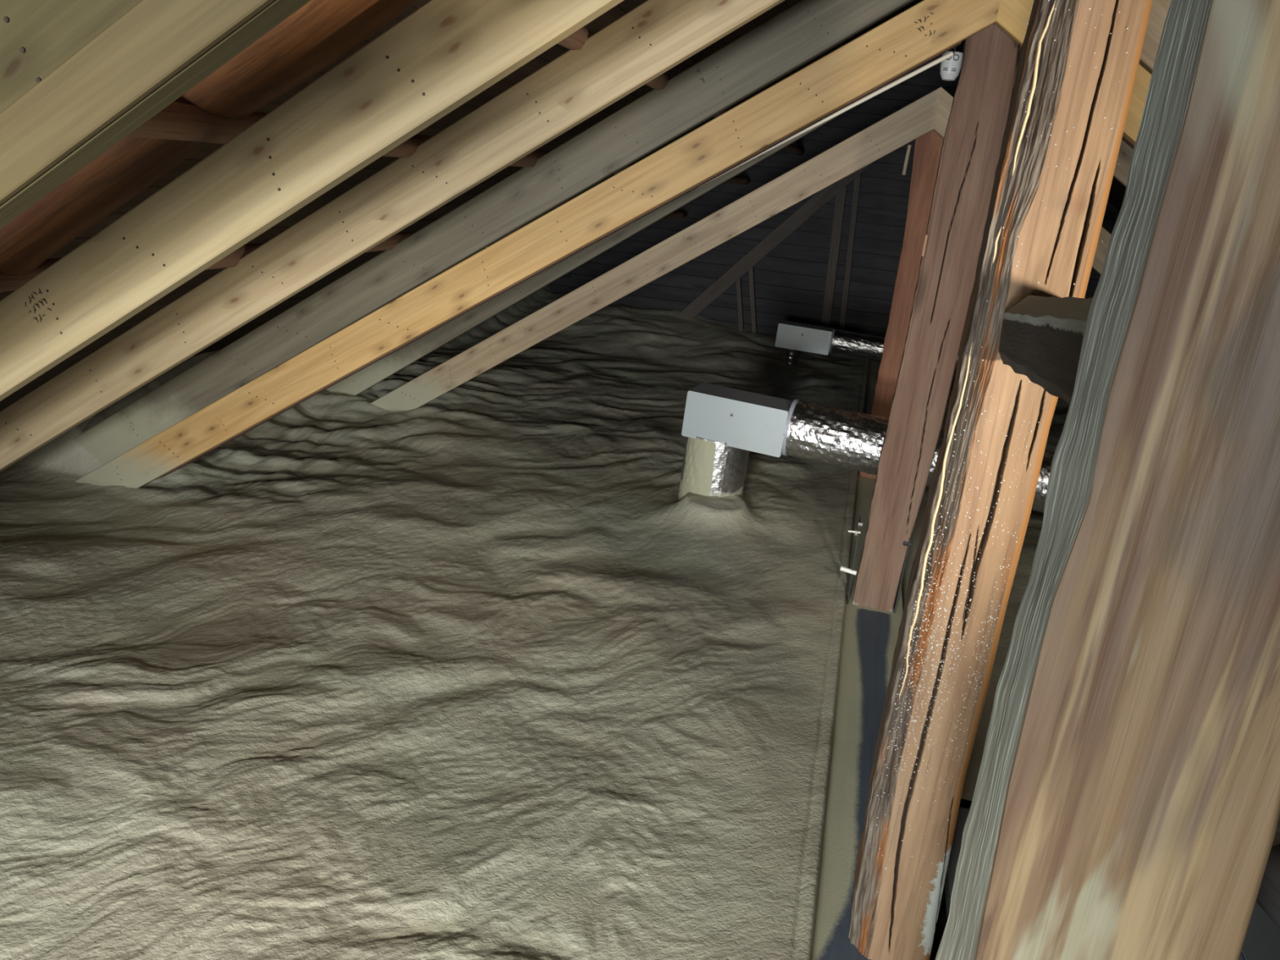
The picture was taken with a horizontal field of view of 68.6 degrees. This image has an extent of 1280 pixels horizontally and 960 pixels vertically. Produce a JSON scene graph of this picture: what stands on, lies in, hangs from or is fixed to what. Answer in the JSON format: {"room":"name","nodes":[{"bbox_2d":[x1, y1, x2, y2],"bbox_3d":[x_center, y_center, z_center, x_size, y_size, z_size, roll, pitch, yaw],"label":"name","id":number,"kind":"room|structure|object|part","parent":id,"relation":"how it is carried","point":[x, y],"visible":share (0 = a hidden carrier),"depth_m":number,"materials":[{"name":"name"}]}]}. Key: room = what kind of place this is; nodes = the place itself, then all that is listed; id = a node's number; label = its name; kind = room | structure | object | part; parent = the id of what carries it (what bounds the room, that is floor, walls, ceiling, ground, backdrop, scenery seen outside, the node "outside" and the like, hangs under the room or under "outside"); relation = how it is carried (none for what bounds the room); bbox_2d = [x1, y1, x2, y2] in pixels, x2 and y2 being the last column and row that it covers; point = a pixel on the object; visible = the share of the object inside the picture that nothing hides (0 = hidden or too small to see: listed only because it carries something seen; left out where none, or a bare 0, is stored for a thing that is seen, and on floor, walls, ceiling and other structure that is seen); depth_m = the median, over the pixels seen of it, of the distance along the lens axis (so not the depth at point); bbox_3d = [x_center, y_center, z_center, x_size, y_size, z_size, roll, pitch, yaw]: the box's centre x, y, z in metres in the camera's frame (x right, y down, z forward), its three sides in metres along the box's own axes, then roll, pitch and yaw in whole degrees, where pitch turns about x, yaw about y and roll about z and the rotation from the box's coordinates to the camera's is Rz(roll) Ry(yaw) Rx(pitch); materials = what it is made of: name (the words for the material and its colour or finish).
{"room":"attic","nodes":[
{"label":"attic","id":0,"kind":"room"},
{"bbox_2d":[0,0,1151,411],"bbox_3d":[0.870,-0.533,2.385,9.916,3.276,16.450,10,19,12],"label":"ceiling","id":1,"kind":"structure","parent":0,"point":[624,6],"depth_m":4.38,"materials":[{"name":"black wood"}]},
{"bbox_2d":[0,0,417,293],"bbox_3d":[-1.497,-0.676,2.263,4.513,3.046,0.284,10,19,12],"label":"rafter","id":2,"kind":"object","parent":1,"relation":"attached to","point":[320,33],"visible":0.51,"depth_m":2.05,"materials":[{"name":"brown wood"}]},
{"bbox_2d":[0,0,623,400],"bbox_3d":[-1.050,-0.584,2.115,3.615,2.517,0.051,10,19,12],"label":"rafter","id":3,"kind":"object","parent":1,"relation":"attached to","point":[443,54],"visible":1,"depth_m":1.99,"materials":[{"name":"beige wood"}]},
{"bbox_2d":[933,87,1111,275],"bbox_3d":[3.173,-0.778,5.207,3.370,2.342,0.048,10,19,12],"label":"rafter","id":4,"kind":"object","parent":1,"relation":"attached to","point":[945,101],"visible":0.09,"depth_m":5.19,"materials":[{"name":"brown wood"}]},
{"bbox_2d":[1013,44,1133,187],"bbox_3d":[3.353,-1.134,5.161,3.268,2.170,0.051,10,19,12],"label":"rafter","id":5,"kind":"object","parent":1,"relation":"attached to","point":[1122,167],"visible":0.02,"depth_m":5.14,"materials":[{"name":"brown wood"}]},
{"bbox_2d":[546,55,1119,362],"bbox_3d":[2.849,-2.832,9.954,10.400,3.900,0.060,10,19,12],"label":"wall","id":6,"kind":"structure","parent":0,"point":[789,281],"depth_m":10.30,"materials":[{"name":"black wood"}]},
{"bbox_2d":[902,582,972,959],"bbox_3d":[0.429,1.196,3.051,10.400,0.080,16.600,10,19,12],"label":"floor","id":7,"kind":"structure","parent":0,"point":[940,925],"depth_m":2.76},
{"bbox_2d":[0,0,784,471],"bbox_3d":[-1.364,-0.679,3.224,4.700,3.219,0.052,10,19,12],"label":"rafter","id":8,"kind":"object","parent":7,"relation":"on","point":[655,37],"visible":1,"depth_m":2.99,"materials":[{"name":"brown wood"}]},
{"bbox_2d":[0,210,686,292],"bbox_3d":[-0.902,-1.327,5.058,0.092,0.076,11.300,10,19,12],"label":"old purlin","id":9,"kind":"object","parent":8,"relation":"on","point":[7,283],"visible":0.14,"depth_m":3.14,"materials":[{"name":"brown wood"}]},
{"bbox_2d":[127,102,749,184],"bbox_3d":[-0.244,-1.612,4.799,0.097,0.082,11.300,10,19,12],"label":"old purlin","id":10,"kind":"object","parent":8,"relation":"on","point":[179,121],"visible":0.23,"depth_m":2.02,"materials":[{"name":"brown wood"}]},
{"bbox_2d":[556,26,803,155],"bbox_3d":[0.298,-1.847,4.586,0.092,0.076,11.300,10,19,12],"label":"old purlin","id":11,"kind":"object","parent":8,"relation":"attached to","point":[575,41],"visible":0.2,"depth_m":2.77,"materials":[{"name":"brown wood"}]},
{"bbox_2d":[0,285,870,959],"bbox_3d":[-0.847,-0.693,6.189,4.640,0.998,9.971,10,19,12],"label":"insulation","id":12,"kind":"object","parent":7,"relation":"on","point":[464,673],"visible":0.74,"depth_m":3.21,"materials":[{"name":"cellulose fibre"}]},
{"bbox_2d":[735,278,743,331],"bbox_3d":[1.130,-1.886,10.572,0.206,0.805,0.052,10,19,12],"label":"stud","id":13,"kind":"object","parent":12,"relation":"on","point":[739,295],"visible":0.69,"depth_m":10.53,"materials":[{"name":"brown wood"}]},
{"bbox_2d":[748,266,756,333],"bbox_3d":[1.267,-1.928,10.523,0.223,0.902,0.052,10,19,12],"label":"stud","id":14,"kind":"object","parent":12,"relation":"on","point":[751,277],"visible":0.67,"depth_m":10.48,"materials":[{"name":"brown wood"}]},
{"bbox_2d":[678,161,874,318],"bbox_3d":[1.388,-2.559,10.226,2.165,2.338,0.052,10,19,12],"label":"diagonal brace","id":15,"kind":"object","parent":12,"relation":"on","point":[821,197],"visible":0.73,"depth_m":10.20,"materials":[{"name":"brown wood"}]},
{"bbox_2d":[820,186,846,327],"bbox_3d":[2.088,-2.326,10.188,0.168,1.651,0.052,10,19,12],"label":"stud","id":16,"kind":"object","parent":12,"relation":"on","point":[841,196],"visible":0.88,"depth_m":10.14,"materials":[{"name":"wood"}]},
{"bbox_2d":[839,173,861,330],"bbox_3d":[2.256,-2.392,10.124,0.167,1.797,0.052,10,19,12],"label":"stud","id":17,"kind":"object","parent":12,"relation":"on","point":[857,180],"visible":0.83,"depth_m":10.08,"materials":[{"name":"brown wood"}]},
{"bbox_2d":[774,320,955,373],"bbox_3d":[2.267,-1.134,9.072,1.921,0.531,0.279,11,19,14],"label":"ventilation duct","id":18,"kind":"object","parent":12,"relation":"on","point":[793,336],"visible":0.48,"depth_m":9.05,"materials":[{"name":"silver metal"}]},
{"bbox_3d":[1.578,-1.361,9.074,0.520,0.229,0.006,12,19,13],"label":"panel","id":19,"kind":"part","parent":18,"relation":"part of","materials":[{"name":"silver metal"}]},
{"bbox_2d":[677,382,1054,512],"bbox_3d":[1.401,0.041,4.812,2.466,0.703,0.379,12,19,18],"label":"ventilation duct","id":20,"kind":"object","parent":12,"relation":"on","point":[721,426],"visible":0.41,"depth_m":4.86,"materials":[{"name":"metal"}]},
{"bbox_3d":[0.489,-0.294,4.896,0.543,0.249,0.006,14,20,17],"label":"panel","id":21,"kind":"part","parent":20,"relation":"part of","materials":[{"name":"silver metal"}]},
{"bbox_2d":[73,0,914,463],"bbox_3d":[-1.106,-0.975,4.242,4.710,3.265,0.054,10,19,12],"label":"rafter","id":22,"kind":"object","parent":7,"relation":"on","point":[806,29],"visible":0.96,"depth_m":4.01,"materials":[{"name":"grey wood"}]},
{"bbox_2d":[1139,0,1171,72],"bbox_3d":[2.842,-0.723,3.287,3.380,2.363,0.051,10,19,12],"label":"rafter","id":23,"kind":"object","parent":22,"relation":"attached to","point":[1159,8],"visible":0.03,"depth_m":3.28,"materials":[{"name":"brown wood"}]},
{"bbox_2d":[74,0,999,488],"bbox_3d":[-1.153,-0.698,4.208,4.700,3.203,0.052,10,19,12],"label":"rafter","id":24,"kind":"object","parent":7,"relation":"on","point":[927,28],"visible":0.96,"depth_m":3.83,"materials":[{"name":"orange wood"}]},
{"bbox_2d":[156,41,961,479],"bbox_3d":[-0.689,-0.873,4.097,3.618,2.434,0.073,10,19,12],"label":"board","id":25,"kind":"object","parent":24,"relation":"attached to","point":[958,43],"visible":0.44,"depth_m":3.93,"materials":[{"name":"wood"}]},
{"bbox_2d":[696,51,953,188],"bbox_3d":[0.700,-1.447,3.848,1.014,0.640,0.017,10,19,12],"label":"conduit","id":26,"kind":"object","parent":24,"relation":"attached to","point":[940,60],"visible":0.59,"depth_m":3.76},
{"bbox_2d":[940,47,963,80],"bbox_3d":[1.278,-1.759,3.813,0.086,0.252,0.093,10,19,12],"label":"fitting","id":27,"kind":"object","parent":26,"relation":"attached to","point":[950,68],"visible":0.87,"depth_m":3.81,"materials":[{"name":"white plastic"}]},
{"bbox_2d":[995,0,1151,143],"bbox_3d":[2.783,-0.428,3.260,3.370,2.342,0.048,10,19,12],"label":"rafter","id":28,"kind":"object","parent":24,"relation":"attached to","point":[1013,16],"visible":0.09,"depth_m":3.26,"materials":[{"name":"yellow wood"}]},
{"bbox_2d":[1017,45,1134,149],"bbox_3d":[2.617,-0.561,3.327,2.780,1.889,0.072,10,19,12],"label":"board","id":29,"kind":"object","parent":28,"relation":"attached to","point":[1127,141],"visible":0.06,"depth_m":3.35,"materials":[{"name":"brown wood"}]},
{"bbox_2d":[324,74,906,395],"bbox_3d":[-0.747,-1.315,6.179,4.497,3.195,0.054,10,19,12],"label":"rafter","id":30,"kind":"object","parent":7,"relation":"on","point":[356,384],"visible":0.35,"depth_m":6.22,"materials":[{"name":"grey wood"}]},
{"bbox_2d":[371,86,941,412],"bbox_3d":[-0.771,-0.987,6.175,4.703,3.338,0.052,10,19,12],"label":"rafter","id":31,"kind":"object","parent":7,"relation":"on","point":[916,119],"visible":0.82,"depth_m":5.76,"materials":[{"name":"brown wood"}]},
{"bbox_2d":[812,360,902,959],"bbox_3d":[1.227,0.454,4.976,0.264,0.258,11.580,10,19,12],"label":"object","id":32,"kind":"structure","parent":7,"relation":"on","point":[870,635],"depth_m":3.16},
{"bbox_2d":[859,129,943,479],"bbox_3d":[1.660,-1.073,5.824,0.278,2.200,0.296,10,19,12],"label":"timber post","id":33,"kind":"object","parent":32,"relation":"on","point":[927,147],"visible":0.42,"depth_m":5.66,"materials":[{"name":"brown wood"}]},
{"bbox_2d":[902,144,911,174],"bbox_3d":[1.637,-1.964,5.764,0.022,0.175,0.020,11,19,11],"label":"batten","id":34,"kind":"object","parent":33,"relation":"attached to","point":[908,148],"visible":1,"depth_m":5.75,"materials":[{"name":"brown wood"}]},
{"bbox_2d":[840,22,1018,613],"bbox_3d":[1.157,-0.568,3.861,0.320,2.519,0.209,10,19,12],"label":"timber post","id":35,"kind":"object","parent":32,"relation":"on","point":[970,153],"depth_m":3.74,"materials":[{"name":"brown wood"}]},
{"bbox_3d":[0.922,0.394,4.153,0.073,0.473,0.095,10,19,12],"label":"steel bracket","id":36,"kind":"part","parent":35,"relation":"part of","materials":[{"name":"silver metal"}]},
{"bbox_3d":[0.942,0.394,4.161,0.008,0.472,0.071,8,18,12],"label":"plate","id":37,"kind":"part","parent":35,"relation":"part of","materials":[{"name":"metal"}]},
{"bbox_3d":[1.138,0.441,4.122,0.035,0.415,0.072,10,19,12],"label":"steel bracket","id":38,"kind":"part","parent":35,"relation":"part of","materials":[{"name":"silver metal"}]},
{"bbox_2d":[848,0,1152,959],"bbox_3d":[0.725,-0.035,1.952,0.211,2.460,0.204,10,19,12],"label":"timber post","id":39,"kind":"object","parent":32,"relation":"on","point":[1079,60],"visible":0.98,"depth_m":1.87,"materials":[{"name":"brown wood"}]},
{"bbox_2d":[998,295,1093,404],"bbox_3d":[0.607,-0.187,1.317,0.119,0.206,0.890,11,19,14],"label":"tie beam","id":40,"kind":"structure","parent":39,"relation":"attached to","point":[1042,337],"depth_m":1.22,"materials":[{"name":"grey wood"}]},
{"bbox_2d":[935,0,1279,959],"bbox_3d":[0.450,0.229,0.844,0.291,2.600,0.223,10,19,12],"label":"timber post","id":41,"kind":"object","parent":32,"relation":"on","point":[1125,805],"visible":1,"depth_m":0.70,"materials":[{"name":"brown wood"}]},
{"bbox_2d":[0,0,311,228],"bbox_3d":[-0.770,-0.469,1.102,2.627,1.869,0.061,10,19,12],"label":"rafter","id":42,"kind":"object","parent":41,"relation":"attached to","point":[77,77],"visible":1,"depth_m":1.04,"materials":[{"name":"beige wood"}]},
{"bbox_2d":[902,373,1279,846],"bbox_3d":[3.379,0.083,6.325,3.200,0.143,8.139,10,19,12],"label":"wall","id":43,"kind":"structure","parent":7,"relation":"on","point":[1023,572],"depth_m":4.50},
{"bbox_2d":[944,806,1279,959],"bbox_3d":[1.282,1.637,1.012,1.675,0.048,3.580,10,19,12],"label":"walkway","id":44,"kind":"object","parent":7,"relation":"on","point":[1262,940],"visible":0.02,"depth_m":2.46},
{"bbox_2d":[1256,843,1279,929],"bbox_3d":[1.617,1.105,2.044,0.202,0.333,0.649,2,19,-12],"label":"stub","id":45,"kind":"object","parent":44,"relation":"on","point":[1268,895],"visible":0.56,"depth_m":2.21,"materials":[{"name":"grey"}]}
]}

